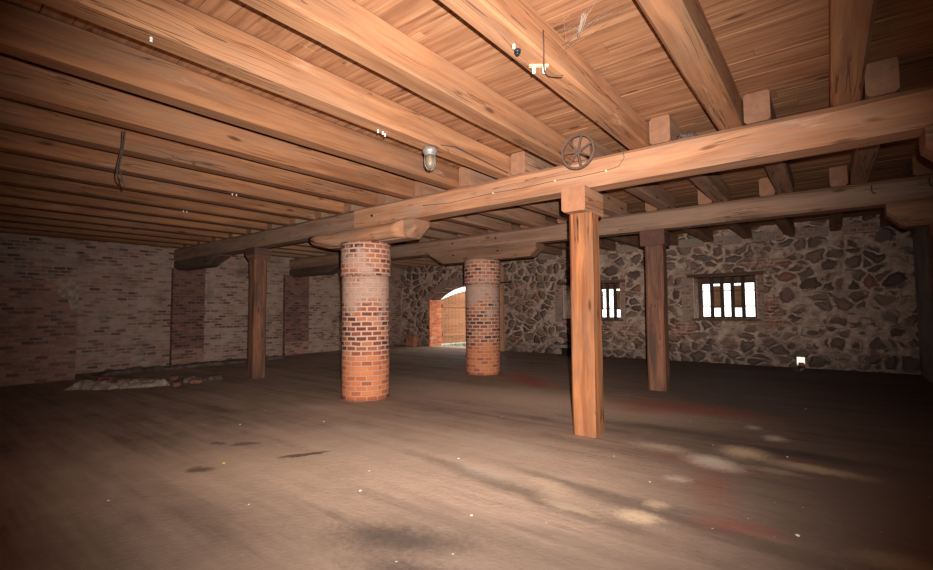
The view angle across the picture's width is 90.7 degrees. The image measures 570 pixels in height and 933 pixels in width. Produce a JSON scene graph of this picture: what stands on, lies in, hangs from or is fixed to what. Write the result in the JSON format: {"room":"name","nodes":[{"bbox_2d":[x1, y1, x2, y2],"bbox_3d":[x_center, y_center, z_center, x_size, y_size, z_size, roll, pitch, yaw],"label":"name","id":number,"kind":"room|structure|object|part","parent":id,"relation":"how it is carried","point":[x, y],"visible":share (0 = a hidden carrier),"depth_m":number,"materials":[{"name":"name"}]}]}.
{"room":"empty barn interior","nodes":[
{"label":"empty barn interior","id":0,"kind":"room"},
{"bbox_2d":[0,277,78,385],"bbox_3d":[-9.927,0.839,7.850,1.082,2.030,4.925,-3,-4,38],"label":"wall","id":1,"kind":"structure","parent":0,"point":[38,317],"depth_m":8.98,"materials":[{"name":"brick"}]},
{"bbox_2d":[0,232,400,373],"bbox_3d":[-7.549,0.448,12.189,0.500,3.632,15.450,-3,-4,38],"label":"wall","id":2,"kind":"structure","parent":0,"point":[124,293],"depth_m":11.38,"materials":[{"name":"brick"}]},
{"bbox_2d":[169,268,204,365],"bbox_3d":[-7.260,0.820,12.014,0.142,2.466,0.760,-3,-4,38],"label":"pilaster","id":3,"kind":"object","parent":2,"relation":"attached to","point":[187,287],"visible":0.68,"depth_m":11.95,"materials":[{"name":"brick"}]},
{"bbox_2d":[174,254,230,270],"bbox_3d":[-6.468,-0.531,11.238,2.450,0.229,0.331,-3,-4,38],"label":"bolster","id":4,"kind":"object","parent":2,"relation":"attached to","point":[214,260],"visible":1,"depth_m":10.92,"materials":[{"name":"wood"}]},
{"bbox_2d":[174,211,355,260],"bbox_3d":[-4.570,-0.900,9.762,7.286,0.310,0.333,-3,-4,38],"label":"girder","id":5,"kind":"object","parent":4,"relation":"on","point":[299,232],"visible":0.85,"depth_m":8.93,"materials":[{"name":"wood"}]},
{"bbox_2d":[0,227,182,247],"bbox_3d":[-9.344,-1.190,9.037,0.200,0.266,7.360,-3,-4,38],"label":"joist","id":6,"kind":"object","parent":5,"relation":"on","point":[2,229],"visible":0.46,"depth_m":10.14,"materials":[{"name":"wood"}]},
{"bbox_2d":[0,221,196,244],"bbox_3d":[-8.704,-1.222,8.535,0.208,0.265,7.360,-3,-4,38],"label":"joist","id":7,"kind":"object","parent":5,"relation":"on","point":[5,224],"visible":0.4,"depth_m":9.57,"materials":[{"name":"wood"}]},
{"bbox_2d":[0,214,211,241],"bbox_3d":[-8.061,-1.254,8.030,0.206,0.266,7.360,-3,-4,38],"label":"joist","id":8,"kind":"object","parent":5,"relation":"on","point":[3,217],"visible":0.43,"depth_m":9.01,"materials":[{"name":"wood"}]},
{"bbox_2d":[0,205,228,238],"bbox_3d":[-7.421,-1.286,7.528,0.200,0.266,7.360,-3,-4,38],"label":"joist","id":9,"kind":"object","parent":5,"relation":"on","point":[8,210],"visible":0.47,"depth_m":8.43,"materials":[{"name":"wood"}]},
{"bbox_2d":[0,195,246,234],"bbox_3d":[-6.783,-1.318,7.027,0.207,0.267,7.360,-3,-4,38],"label":"joist","id":10,"kind":"object","parent":5,"relation":"on","point":[4,200],"visible":0.42,"depth_m":7.85,"materials":[{"name":"wood"}]},
{"bbox_2d":[0,184,266,230],"bbox_3d":[-6.142,-1.351,6.524,0.206,0.266,7.360,-3,-4,38],"label":"joist","id":11,"kind":"object","parent":5,"relation":"on","point":[5,190],"visible":0.41,"depth_m":7.26,"materials":[{"name":"wood"}]},
{"bbox_2d":[0,169,291,225],"bbox_3d":[-5.500,-1.383,6.021,0.207,0.267,7.360,-3,-4,38],"label":"joist","id":12,"kind":"object","parent":5,"relation":"on","point":[7,177],"visible":0.51,"depth_m":6.67,"materials":[{"name":"wood"}]},
{"bbox_2d":[0,151,315,219],"bbox_3d":[-4.859,-1.416,5.519,0.203,0.266,7.360,-3,-4,38],"label":"joist","id":13,"kind":"object","parent":5,"relation":"on","point":[8,161],"visible":0.52,"depth_m":6.08,"materials":[{"name":"wood"}]},
{"bbox_2d":[0,128,345,213],"bbox_3d":[-4.217,-1.448,5.015,0.207,0.266,7.360,-3,-4,38],"label":"joist","id":14,"kind":"object","parent":5,"relation":"on","point":[11,141],"visible":0.62,"depth_m":5.50,"materials":[{"name":"wood"}]},
{"bbox_2d":[344,202,479,235],"bbox_3d":[-0.863,-1.268,8.934,0.202,0.265,3.514,-3,-4,38],"label":"joist","id":15,"kind":"object","parent":5,"relation":"on","point":[438,224],"visible":0.32,"depth_m":9.42,"materials":[{"name":"wood"}]},
{"bbox_2d":[282,275,308,355],"bbox_3d":[-5.338,0.934,14.457,0.142,2.466,0.820,-3,-4,38],"label":"pilaster","id":16,"kind":"object","parent":2,"relation":"attached to","point":[295,341],"visible":0.96,"depth_m":14.38,"materials":[{"name":"brick"}]},
{"bbox_2d":[289,264,340,276],"bbox_3d":[-4.427,-0.415,13.744,2.560,0.229,0.328,-3,-4,38],"label":"bolster","id":17,"kind":"object","parent":2,"relation":"attached to","point":[328,269],"visible":0.91,"depth_m":13.59,"materials":[{"name":"wood"}]},
{"bbox_2d":[0,345,932,569],"bbox_3d":[-1.486,1.771,7.612,14.575,0.001,15.050,-3,-4,38],"label":"floor","id":18,"kind":"structure","parent":0,"point":[855,480],"depth_m":3.83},
{"bbox_2d":[99,378,112,381],"bbox_3d":[-6.878,1.831,8.789,0.237,0.096,0.148,-2,-3,27],"label":"brick","id":19,"kind":"object","parent":18,"relation":"on","point":[104,379],"visible":0.56,"depth_m":8.74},
{"bbox_2d":[64,379,172,389],"bbox_3d":[-6.288,1.775,8.371,1.722,0.155,0.570,0,-3,-15],"label":"kerb","id":20,"kind":"object","parent":18,"relation":"on","point":[135,383],"visible":1,"depth_m":8.22,"materials":[{"name":"stone"}]},
{"bbox_2d":[116,378,131,381],"bbox_3d":[-6.547,1.830,8.822,0.237,0.096,0.148,0,-3,-13],"label":"brick","id":21,"kind":"object","parent":18,"relation":"on","point":[119,379],"visible":0.56,"depth_m":8.77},
{"bbox_2d":[144,377,158,379],"bbox_3d":[-6.087,1.831,8.905,0.237,0.096,0.148,-1,-3,15],"label":"brick","id":22,"kind":"object","parent":18,"relation":"on","point":[147,378],"visible":0.52,"depth_m":8.85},
{"bbox_2d":[167,375,178,380],"bbox_3d":[-5.831,1.842,9.149,0.237,0.096,0.148,-2,-4,32],"label":"brick","id":23,"kind":"object","parent":18,"relation":"on","point":[170,377],"visible":1,"depth_m":9.09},
{"bbox_2d":[172,381,182,386],"bbox_3d":[-5.239,1.795,8.367,0.148,0.096,0.237,1,-3,-21],"label":"brick","id":24,"kind":"object","parent":18,"relation":"on","point":[175,383],"visible":1,"depth_m":8.28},
{"bbox_2d":[91,355,292,375],"bbox_3d":[-6.616,1.972,11.715,0.824,0.122,4.639,-3,-4,38],"label":"bank","id":25,"kind":"object","parent":18,"relation":"on","point":[138,369],"visible":0.94,"depth_m":10.99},
{"bbox_2d":[188,378,202,383],"bbox_3d":[-5.080,1.809,8.649,0.237,0.096,0.148,1,-4,-31],"label":"brick","id":26,"kind":"object","parent":18,"relation":"on","point":[197,380],"visible":1,"depth_m":8.60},
{"bbox_2d":[181,374,222,382],"bbox_3d":[-5.212,1.827,9.087,0.765,0.109,0.415,2,-4,-41],"label":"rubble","id":27,"kind":"object","parent":18,"relation":"on","point":[217,376],"visible":0.8,"depth_m":9.05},
{"bbox_2d":[245,247,271,378],"bbox_3d":[-4.300,0.568,9.481,0.403,2.649,0.360,-3,-4,38],"label":"timber post","id":28,"kind":"object","parent":18,"relation":"on","point":[258,257],"visible":1,"depth_m":9.38,"materials":[{"name":"wood"}]},
{"bbox_2d":[341,241,390,400],"bbox_3d":[-1.591,0.552,7.286,0.782,2.400,0.780,-3,-4,38],"label":"brick pillar","id":29,"kind":"structure","parent":18,"relation":"on","point":[365,265],"depth_m":6.97,"materials":[{"name":"brick"}]},
{"bbox_2d":[308,218,429,249],"bbox_3d":[-1.679,-0.767,7.420,2.570,0.252,0.424,-3,-4,38],"label":"bolster","id":30,"kind":"object","parent":29,"relation":"on","point":[410,229],"visible":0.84,"depth_m":6.94,"materials":[{"name":"wood"}]},
{"bbox_2d":[354,85,932,228],"bbox_3d":[1.162,-1.190,5.264,7.281,0.310,0.341,-3,-4,38],"label":"girder","id":31,"kind":"object","parent":30,"relation":"on","point":[903,115],"visible":0.94,"depth_m":4.28,"materials":[{"name":"wood"}]},
{"bbox_2d":[0,96,376,206],"bbox_3d":[-3.578,-1.480,4.514,0.204,0.266,7.360,-3,-4,38],"label":"joist","id":32,"kind":"object","parent":31,"relation":"on","point":[15,115],"visible":0.74,"depth_m":4.84,"materials":[{"name":"wood"}]},
{"bbox_2d":[0,53,415,198],"bbox_3d":[-2.936,-1.512,4.010,0.202,0.266,7.360,-3,-4,38],"label":"joist","id":33,"kind":"object","parent":31,"relation":"on","point":[20,80],"visible":0.94,"depth_m":4.21,"materials":[{"name":"wood"}]},
{"bbox_2d":[116,131,125,186],"bbox_3d":[-3.068,-1.120,4.109,0.135,0.491,0.051,-3,-4,38],"label":"cable","id":34,"kind":"object","parent":33,"relation":"hanging from","point":[122,140],"visible":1,"depth_m":4.10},
{"bbox_2d":[0,0,459,189],"bbox_3d":[-2.295,-1.544,3.507,0.201,0.267,7.360,-3,-4,38],"label":"joist","id":35,"kind":"object","parent":31,"relation":"on","point":[26,34],"visible":0.96,"depth_m":3.54,"materials":[{"name":"wood"}]},
{"bbox_2d":[34,0,513,178],"bbox_3d":[-1.657,-1.577,3.007,0.206,0.266,7.360,-3,-4,38],"label":"joist","id":36,"kind":"object","parent":31,"relation":"on","point":[176,27],"visible":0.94,"depth_m":3.23,"materials":[{"name":"brown wood"}]},
{"bbox_2d":[423,146,436,169],"bbox_3d":[-0.364,-1.256,4.604,0.148,0.225,0.148,-3,-4,38],"label":"lamp","id":37,"kind":"object","parent":36,"relation":"hanging from","point":[429,152],"visible":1,"depth_m":4.56,"materials":[{"name":"glass"}]},
{"bbox_2d":[425,154,434,168],"bbox_3d":[-0.363,-1.223,4.602,0.098,0.132,0.098,-3,-4,38],"label":"glass jar","id":38,"kind":"object","parent":37,"relation":"on","point":[429,158],"depth_m":4.57,"materials":[{"name":"glass"}]},
{"bbox_2d":[441,144,507,172],"bbox_3d":[0.121,-1.391,5.068,0.014,0.057,1.211,-3,-4,38],"label":"cable","id":39,"kind":"object","parent":36,"relation":"attached to","point":[441,144],"visible":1,"depth_m":5.02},
{"bbox_2d":[239,0,574,165],"bbox_3d":[-1.016,-1.609,2.504,0.207,0.266,7.360,-3,-4,38],"label":"joist","id":40,"kind":"object","parent":31,"relation":"on","point":[346,27],"visible":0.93,"depth_m":3.20,"materials":[{"name":"brown wood"}]},
{"bbox_2d":[422,148,624,205],"bbox_3d":[0.492,-1.235,5.552,2.824,0.226,0.025,-3,-4,38],"label":"wire","id":41,"kind":"object","parent":31,"relation":"attached to","point":[618,148],"visible":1,"depth_m":5.30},
{"bbox_2d":[439,0,651,149],"bbox_3d":[-0.373,-1.642,2.000,0.203,0.266,7.360,-3,-4,38],"label":"joist","id":42,"kind":"object","parent":31,"relation":"on","point":[505,23],"visible":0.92,"depth_m":3.13,"materials":[{"name":"brown wood"}]},
{"bbox_2d":[514,48,520,55],"bbox_3d":[0.318,-1.448,2.873,0.044,0.034,0.044,-3,-4,38],"label":"ceiling rose","id":43,"kind":"object","parent":42,"relation":"attached to","point":[517,51],"visible":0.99,"depth_m":2.86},
{"bbox_2d":[529,64,548,73],"bbox_3d":[0.478,-1.429,3.052,0.130,0.056,0.028,-1,-3,0],"label":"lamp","id":44,"kind":"object","parent":42,"relation":"attached to","point":[533,66],"visible":0.92,"depth_m":3.04,"materials":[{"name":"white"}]},
{"bbox_2d":[543,30,562,75],"bbox_3d":[0.544,-1.458,2.900,0.123,0.308,0.013,-1,-3,7],"label":"loose wire","id":45,"kind":"object","parent":42,"relation":"hanging from","point":[543,30],"visible":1,"depth_m":2.90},
{"bbox_2d":[561,133,595,169],"bbox_3d":[1.220,-1.379,4.863,0.376,0.376,0.305,-3,-4,38],"label":"spoked wheel","id":46,"kind":"object","parent":31,"relation":"attached to","point":[577,151],"visible":1,"depth_m":4.76,"materials":[{"name":"metal"}]},
{"bbox_2d":[677,130,702,139],"bbox_3d":[2.121,-1.432,4.396,0.222,0.069,0.116,-3,-4,38],"label":"nest","id":47,"kind":"object","parent":31,"relation":"on","point":[688,134],"visible":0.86,"depth_m":4.39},
{"bbox_2d":[636,0,744,130],"bbox_3d":[0.268,-1.675,1.497,0.205,0.265,7.360,-3,-4,38],"label":"joist","id":48,"kind":"object","parent":31,"relation":"on","point":[683,27],"visible":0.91,"depth_m":3.02,"materials":[{"name":"brown wood"}]},
{"bbox_2d":[829,0,876,106],"bbox_3d":[0.908,-1.706,0.995,0.200,0.266,7.360,-3,-4,38],"label":"joist","id":49,"kind":"object","parent":31,"relation":"on","point":[851,22],"visible":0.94,"depth_m":2.89,"materials":[{"name":"brown wood"}]},
{"bbox_2d":[405,335,419,346],"bbox_3d":[-2.033,2.092,17.316,0.480,0.400,0.300,-3,-4,38],"label":"stub","id":50,"kind":"object","parent":18,"relation":"on","point":[411,340],"visible":0.89,"depth_m":17.21,"materials":[{"name":"wood"}]},
{"bbox_2d":[464,259,499,375],"bbox_3d":[0.344,0.673,9.864,0.781,2.400,0.778,-3,-4,38],"label":"brick pillar","id":51,"kind":"structure","parent":18,"relation":"on","point":[481,276],"depth_m":9.55,"materials":[{"name":"brick"}]},
{"bbox_2d":[430,242,543,263],"bbox_3d":[0.347,-0.646,9.994,2.810,0.249,0.340,-3,-4,38],"label":"bolster","id":52,"kind":"object","parent":51,"relation":"on","point":[527,250],"visible":0.91,"depth_m":9.64,"materials":[{"name":"wood"}]},
{"bbox_2d":[289,174,932,268],"bbox_3d":[0.292,-0.927,10.052,14.575,0.309,0.339,-3,-4,38],"label":"girder","id":53,"kind":"object","parent":52,"relation":"on","point":[856,196],"visible":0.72,"depth_m":7.16,"materials":[{"name":"wood"}]},
{"bbox_2d":[267,223,402,245],"bbox_3d":[-2.785,-1.171,10.441,0.201,0.266,3.514,-3,-4,38],"label":"joist","id":54,"kind":"object","parent":53,"relation":"on","point":[269,226],"visible":0.04,"depth_m":9.10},
{"bbox_2d":[295,258,408,268],"bbox_3d":[-3.782,-0.860,16.107,0.206,0.266,4.736,-3,-4,38],"label":"joist","id":55,"kind":"object","parent":53,"relation":"on","point":[393,266],"visible":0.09,"depth_m":17.52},
{"bbox_2d":[310,254,423,266],"bbox_3d":[-3.143,-0.892,15.606,0.205,0.267,4.736,-3,-4,38],"label":"joist","id":56,"kind":"object","parent":53,"relation":"on","point":[392,262],"visible":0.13,"depth_m":16.72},
{"bbox_2d":[326,253,439,265],"bbox_3d":[-2.500,-0.925,15.102,0.200,0.266,4.736,-3,-4,38],"label":"joist","id":57,"kind":"object","parent":53,"relation":"on","point":[394,260],"visible":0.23,"depth_m":15.96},
{"bbox_2d":[404,257,439,262],"bbox_3d":[-1.861,-0.958,14.600,0.201,0.265,4.736,-3,-4,38],"label":"joist","id":58,"kind":"object","parent":53,"relation":"on","point":[413,258],"visible":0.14,"depth_m":15.10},
{"bbox_2d":[431,233,537,256],"bbox_3d":[0.703,-1.087,12.589,0.197,0.265,4.736,-3,-4,38],"label":"joist","id":59,"kind":"object","parent":53,"relation":"on","point":[453,234],"visible":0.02,"depth_m":11.15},
{"bbox_2d":[458,228,561,254],"bbox_3d":[1.344,-1.119,12.086,0.201,0.265,4.736,-3,-4,38],"label":"joist","id":60,"kind":"object","parent":53,"relation":"on","point":[547,249],"visible":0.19,"depth_m":13.25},
{"bbox_2d":[487,224,569,249],"bbox_3d":[1.985,-1.151,11.584,0.200,0.266,4.736,-3,-4,38],"label":"joist","id":61,"kind":"object","parent":53,"relation":"on","point":[565,245],"visible":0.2,"depth_m":11.88,"materials":[{"name":"wood"}]},
{"bbox_2d":[520,220,615,250],"bbox_3d":[2.625,-1.184,11.081,0.204,0.264,4.736,-3,-4,38],"label":"joist","id":62,"kind":"object","parent":53,"relation":"on","point":[606,244],"visible":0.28,"depth_m":12.27,"materials":[{"name":"wood"}]},
{"bbox_2d":[557,218,644,247],"bbox_3d":[3.265,-1.215,10.579,0.204,0.266,4.736,-3,-4,38],"label":"joist","id":63,"kind":"object","parent":53,"relation":"on","point":[633,240],"visible":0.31,"depth_m":11.33,"materials":[{"name":"wood"}]},
{"bbox_2d":[599,211,677,244],"bbox_3d":[3.907,-1.247,10.076,0.203,0.267,4.736,-3,-4,38],"label":"joist","id":64,"kind":"object","parent":53,"relation":"on","point":[673,237],"visible":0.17,"depth_m":11.45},
{"bbox_2d":[645,202,712,241],"bbox_3d":[4.548,-1.281,9.573,0.206,0.265,4.736,-3,-4,38],"label":"joist","id":65,"kind":"object","parent":53,"relation":"on","point":[703,233],"visible":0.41,"depth_m":10.22,"materials":[{"name":"wood"}]},
{"bbox_2d":[697,188,751,238],"bbox_3d":[5.188,-1.313,9.071,0.204,0.266,4.736,-3,-4,38],"label":"joist","id":66,"kind":"object","parent":53,"relation":"on","point":[742,229],"visible":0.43,"depth_m":9.48,"materials":[{"name":"wood"}]},
{"bbox_2d":[743,89,794,193],"bbox_3d":[3.623,-1.494,5.415,0.206,0.265,3.514,-3,-4,38],"label":"joist","id":67,"kind":"object","parent":53,"relation":"on","point":[758,106],"visible":0.58,"depth_m":4.09,"materials":[{"name":"wood"}]},
{"bbox_2d":[759,177,794,234],"bbox_3d":[5.829,-1.345,8.568,0.205,0.266,4.736,-3,-4,38],"label":"joist","id":68,"kind":"object","parent":53,"relation":"on","point":[766,188],"visible":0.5,"depth_m":8.45,"materials":[{"name":"wood"}]},
{"bbox_2d":[829,165,847,230],"bbox_3d":[6.471,-1.377,8.065,0.205,0.265,4.736,-3,-4,38],"label":"joist","id":69,"kind":"object","parent":53,"relation":"on","point":[838,176],"visible":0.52,"depth_m":6.25,"materials":[{"name":"wood"}]},
{"bbox_2d":[849,57,899,184],"bbox_3d":[4.263,-1.526,4.913,0.200,0.266,3.514,-3,-4,38],"label":"joist","id":70,"kind":"object","parent":53,"relation":"on","point":[881,78],"visible":0.53,"depth_m":3.58,"materials":[{"name":"wood"}]},
{"bbox_2d":[879,154,932,226],"bbox_3d":[7.114,-1.409,7.560,0.201,0.267,4.736,-3,-4,38],"label":"joist","id":71,"kind":"object","parent":53,"relation":"on","point":[919,165],"visible":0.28,"depth_m":5.75,"materials":[{"name":"wood"}]},
{"bbox_2d":[499,267,511,350],"bbox_3d":[1.292,0.771,14.861,0.480,2.720,0.146,-3,-4,38],"label":"post","id":72,"kind":"object","parent":18,"relation":"on","point":[502,304],"visible":0.9,"depth_m":14.93,"materials":[{"name":"wood"}]},
{"bbox_2d":[554,344,571,354],"bbox_3d":[3.010,1.885,13.396,0.820,0.310,0.400,-3,-4,38],"label":"stone ledge","id":73,"kind":"object","parent":18,"relation":"on","point":[566,348],"visible":0.5,"depth_m":13.42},
{"bbox_2d":[561,185,603,437],"bbox_3d":[1.296,0.283,5.040,0.272,2.649,0.500,-3,-4,38],"label":"timber post","id":74,"kind":"object","parent":18,"relation":"on","point":[583,204],"visible":1,"depth_m":4.95,"materials":[{"name":"wood"}]},
{"bbox_2d":[640,228,669,390],"bbox_3d":[3.190,0.409,7.713,0.392,2.649,0.360,-3,-4,38],"label":"timber post","id":75,"kind":"object","parent":18,"relation":"on","point":[655,242],"visible":1,"depth_m":7.59,"materials":[{"name":"wood"}]},
{"bbox_2d":[926,224,932,303],"bbox_3d":[5.892,0.425,5.590,0.321,2.345,0.324,-3,-4,38],"label":"timber post","id":76,"kind":"object","parent":18,"relation":"on","point":[929,229],"visible":1,"depth_m":5.73,"materials":[{"name":"wood"}]},
{"bbox_2d":[884,199,932,228],"bbox_3d":[5.737,-0.890,5.770,0.735,0.304,0.330,-3,-4,38],"label":"bolster","id":77,"kind":"object","parent":76,"relation":"on","point":[919,213],"visible":0.98,"depth_m":5.74,"materials":[{"name":"wood"}]},
{"bbox_2d":[0,0,932,240],"bbox_3d":[-1.514,-1.557,7.789,14.575,0.200,15.050,-3,-4,38],"label":"ceiling","id":78,"kind":"structure","parent":0,"point":[780,47],"depth_m":3.52,"materials":[{"name":"wood"}]},
{"bbox_2d":[183,245,309,257],"bbox_3d":[-5.990,-1.010,12.956,0.201,0.265,3.514,-3,-4,38],"label":"joist","id":79,"kind":"object","parent":78,"relation":"attached to","point":[184,246],"visible":0.16,"depth_m":13.66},
{"bbox_2d":[247,228,261,233],"bbox_3d":[-3.425,-1.139,10.943,0.205,0.266,3.514,-3,-4,38],"label":"joist","id":80,"kind":"object","parent":78,"relation":"attached to","point":[249,231],"visible":0.03,"depth_m":9.56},
{"bbox_2d":[197,241,325,255],"bbox_3d":[-5.349,-1.042,12.453,0.198,0.266,3.514,-3,-4,38],"label":"joist","id":81,"kind":"object","parent":78,"relation":"attached to","point":[278,250],"visible":0.23,"depth_m":12.97,"materials":[{"name":"wood"}]},
{"bbox_2d":[212,237,340,253],"bbox_3d":[-4.708,-1.075,11.950,0.202,0.265,3.514,-3,-4,38],"label":"joist","id":82,"kind":"object","parent":78,"relation":"attached to","point":[290,247],"visible":0.24,"depth_m":12.35,"materials":[{"name":"wood"}]},
{"bbox_2d":[228,233,334,249],"bbox_3d":[-4.067,-1.107,11.447,0.203,0.265,3.514,-3,-4,38],"label":"joist","id":83,"kind":"object","parent":78,"relation":"attached to","point":[307,243],"visible":0.13,"depth_m":11.37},
{"bbox_2d":[289,217,425,242],"bbox_3d":[-2.145,-1.203,9.939,0.202,0.266,3.514,-3,-4,38],"label":"joist","id":84,"kind":"object","parent":78,"relation":"attached to","point":[292,220],"visible":0.07,"depth_m":8.63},
{"bbox_2d":[315,210,451,239],"bbox_3d":[-1.504,-1.236,9.437,0.203,0.266,3.514,-3,-4,38],"label":"joist","id":85,"kind":"object","parent":78,"relation":"attached to","point":[430,233],"visible":0.17,"depth_m":10.21,"materials":[{"name":"wood"}]},
{"bbox_2d":[377,192,510,231],"bbox_3d":[-0.220,-1.300,8.429,0.198,0.266,3.514,-3,-4,38],"label":"joist","id":86,"kind":"object","parent":78,"relation":"attached to","point":[471,219],"visible":0.47,"depth_m":8.79,"materials":[{"name":"wood"}]},
{"bbox_2d":[415,180,544,226],"bbox_3d":[0.419,-1.332,7.928,0.200,0.267,3.514,-3,-4,38],"label":"joist","id":87,"kind":"object","parent":78,"relation":"attached to","point":[515,214],"visible":0.48,"depth_m":8.24,"materials":[{"name":"wood"}]},
{"bbox_2d":[459,166,568,221],"bbox_3d":[1.059,-1.365,7.426,0.201,0.266,3.514,-3,-4,38],"label":"joist","id":88,"kind":"object","parent":78,"relation":"attached to","point":[468,176],"visible":0.38,"depth_m":7.28,"materials":[{"name":"wood"}]},
{"bbox_2d":[511,151,626,216],"bbox_3d":[1.702,-1.397,6.922,0.203,0.266,3.514,-3,-4,38],"label":"joist","id":89,"kind":"object","parent":78,"relation":"attached to","point":[522,162],"visible":0.35,"depth_m":5.75,"materials":[{"name":"wood"}]},
{"bbox_2d":[556,2,624,54],"bbox_3d":[0.776,-1.659,2.942,0.414,0.164,0.229,-3,-4,38],"label":"cobweb","id":90,"kind":"object","parent":78,"relation":"attached to","point":[585,15],"visible":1,"depth_m":3.00},
{"bbox_2d":[573,136,674,209],"bbox_3d":[2.342,-1.430,6.420,0.202,0.266,3.514,-3,-4,38],"label":"joist","id":91,"kind":"object","parent":78,"relation":"attached to","point":[652,193],"visible":0.56,"depth_m":6.58,"materials":[{"name":"wood"}]},
{"bbox_2d":[649,114,730,202],"bbox_3d":[2.984,-1.462,5.917,0.202,0.266,3.514,-3,-4,38],"label":"joist","id":92,"kind":"object","parent":78,"relation":"attached to","point":[662,129],"visible":0.55,"depth_m":5.70,"materials":[{"name":"wood"}]},
{"bbox_2d":[431,342,804,364],"bbox_3d":[16.562,3.124,33.075,65.000,0.299,47.350,-3,-4,38],"label":"ground","id":93,"kind":"structure","parent":0,"point":[799,359],"depth_m":16.94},
{"bbox_2d":[401,214,920,374],"bbox_3d":[3.312,0.446,13.894,15.475,3.632,0.650,-3,-4,38],"label":"wall","id":94,"kind":"structure","parent":0,"point":[835,301],"depth_m":10.62,"materials":[{"name":"stone"}]},
{"bbox_2d":[423,278,499,345],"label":"doorway","id":95,"kind":"structure","parent":94,"relation":"in","point":[447,320],"depth_m":17.72,"materials":[{"name":"wood"}]},
{"bbox_3d":[-0.365,0.818,18.189,1.530,0.110,0.034,2,-4,-42],"label":"ledge rail","id":96,"kind":"part","parent":95,"relation":"part of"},
{"bbox_3d":[-0.355,1.916,18.130,1.530,0.110,0.034,2,-4,-42],"label":"ledge rail","id":97,"kind":"part","parent":95,"relation":"part of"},
{"bbox_2d":[500,259,510,262],"bbox_3d":[1.192,-0.833,15.178,0.580,0.210,0.045,-3,-4,38],"label":"filling","id":98,"kind":"object","parent":94,"relation":"attached to","point":[506,260],"visible":0.29,"depth_m":15.08,"materials":[{"name":"brick"}]},
{"bbox_2d":[516,257,531,261],"bbox_3d":[1.833,-0.866,14.676,0.580,0.210,0.045,-3,-4,38],"label":"filling","id":99,"kind":"object","parent":94,"relation":"attached to","point":[530,258],"visible":0.43,"depth_m":14.65,"materials":[{"name":"brick"}]},
{"bbox_2d":[538,253,555,259],"bbox_3d":[2.474,-0.898,14.173,0.580,0.210,0.045,-3,-4,38],"label":"filling","id":100,"kind":"object","parent":94,"relation":"attached to","point":[541,256],"visible":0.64,"depth_m":14.18,"materials":[{"name":"brick"}]},
{"bbox_2d":[562,250,569,257],"bbox_3d":[3.115,-0.930,13.671,0.580,0.210,0.045,-3,-4,38],"label":"filling","id":101,"kind":"object","parent":94,"relation":"attached to","point":[565,254],"visible":0.36,"depth_m":13.75,"materials":[{"name":"brick"}]},
{"bbox_2d":[554,275,625,324],"bbox_3d":[3.708,0.460,13.543,2.150,1.360,0.640,-3,-4,38],"label":"window","id":102,"kind":"structure","parent":94,"relation":"in","point":[562,290],"depth_m":13.44,"materials":[{"name":"brown wood"}]},
{"bbox_3d":[3.727,1.008,13.427,1.840,0.052,0.510,-3,-4,38],"label":"sill","id":103,"kind":"part","parent":102,"relation":"part of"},
{"bbox_2d":[599,248,607,254],"bbox_3d":[3.755,-0.963,13.168,0.580,0.210,0.045,-3,-4,38],"label":"filling","id":104,"kind":"object","parent":94,"relation":"attached to","point":[601,251],"visible":0.21,"depth_m":13.06,"materials":[{"name":"brick"}]},
{"bbox_2d":[616,245,637,253],"bbox_3d":[4.396,-0.995,12.665,0.580,0.210,0.045,-3,-4,38],"label":"filling","id":105,"kind":"object","parent":94,"relation":"attached to","point":[622,248],"visible":0.79,"depth_m":12.66,"materials":[{"name":"brick"}]},
{"bbox_2d":[678,238,703,247],"bbox_3d":[5.678,-1.059,11.660,0.580,0.210,0.045,-3,-4,38],"label":"filling","id":106,"kind":"object","parent":94,"relation":"attached to","point":[686,243],"visible":0.79,"depth_m":11.65,"materials":[{"name":"brick"}]},
{"bbox_2d":[681,266,764,324],"bbox_3d":[6.377,0.293,11.451,1.780,1.375,0.640,-3,-4,38],"label":"window","id":107,"kind":"structure","parent":94,"relation":"in","point":[691,287],"depth_m":11.56,"materials":[{"name":"brown wood"}]},
{"bbox_3d":[6.396,0.849,11.334,1.470,0.052,0.510,-3,-4,38],"label":"sill","id":108,"kind":"part","parent":107,"relation":"part of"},
{"bbox_2d":[714,235,741,244],"bbox_3d":[6.319,-1.092,11.158,0.580,0.210,0.045,-3,-4,38],"label":"filling","id":109,"kind":"object","parent":94,"relation":"attached to","point":[729,239],"visible":0.86,"depth_m":11.14,"materials":[{"name":"brick"}]},
{"bbox_2d":[753,230,782,241],"bbox_3d":[6.959,-1.124,10.655,0.580,0.210,0.045,-3,-4,38],"label":"filling","id":110,"kind":"object","parent":94,"relation":"attached to","point":[772,235],"visible":0.86,"depth_m":10.63,"materials":[{"name":"brick"}]},
{"bbox_2d":[795,226,828,238],"bbox_3d":[7.600,-1.156,10.152,0.580,0.210,0.045,-3,-4,38],"label":"filling","id":111,"kind":"object","parent":94,"relation":"attached to","point":[815,231],"visible":1,"depth_m":10.13,"materials":[{"name":"brick"}]},
{"bbox_2d":[842,221,878,234],"bbox_3d":[8.241,-1.189,9.650,0.580,0.210,0.045,-3,-4,38],"label":"filling","id":112,"kind":"object","parent":94,"relation":"attached to","point":[867,227],"visible":1,"depth_m":9.63,"materials":[{"name":"brick"}]},
{"bbox_2d":[912,227,932,382],"bbox_3d":[4.263,-0.147,2.923,0.400,3.632,15.450,-3,-4,38],"label":"wall","id":113,"kind":"structure","parent":0,"point":[922,270],"depth_m":8.37,"materials":[{"name":"grey paint"}]},
{"bbox_2d":[919,125,932,161],"bbox_3d":[3.731,-1.006,3.236,0.755,0.309,0.332,-3,-4,38],"label":"bolster","id":114,"kind":"object","parent":113,"relation":"attached to","point":[926,138],"visible":1,"depth_m":3.39,"materials":[{"name":"wood"}]}
]}

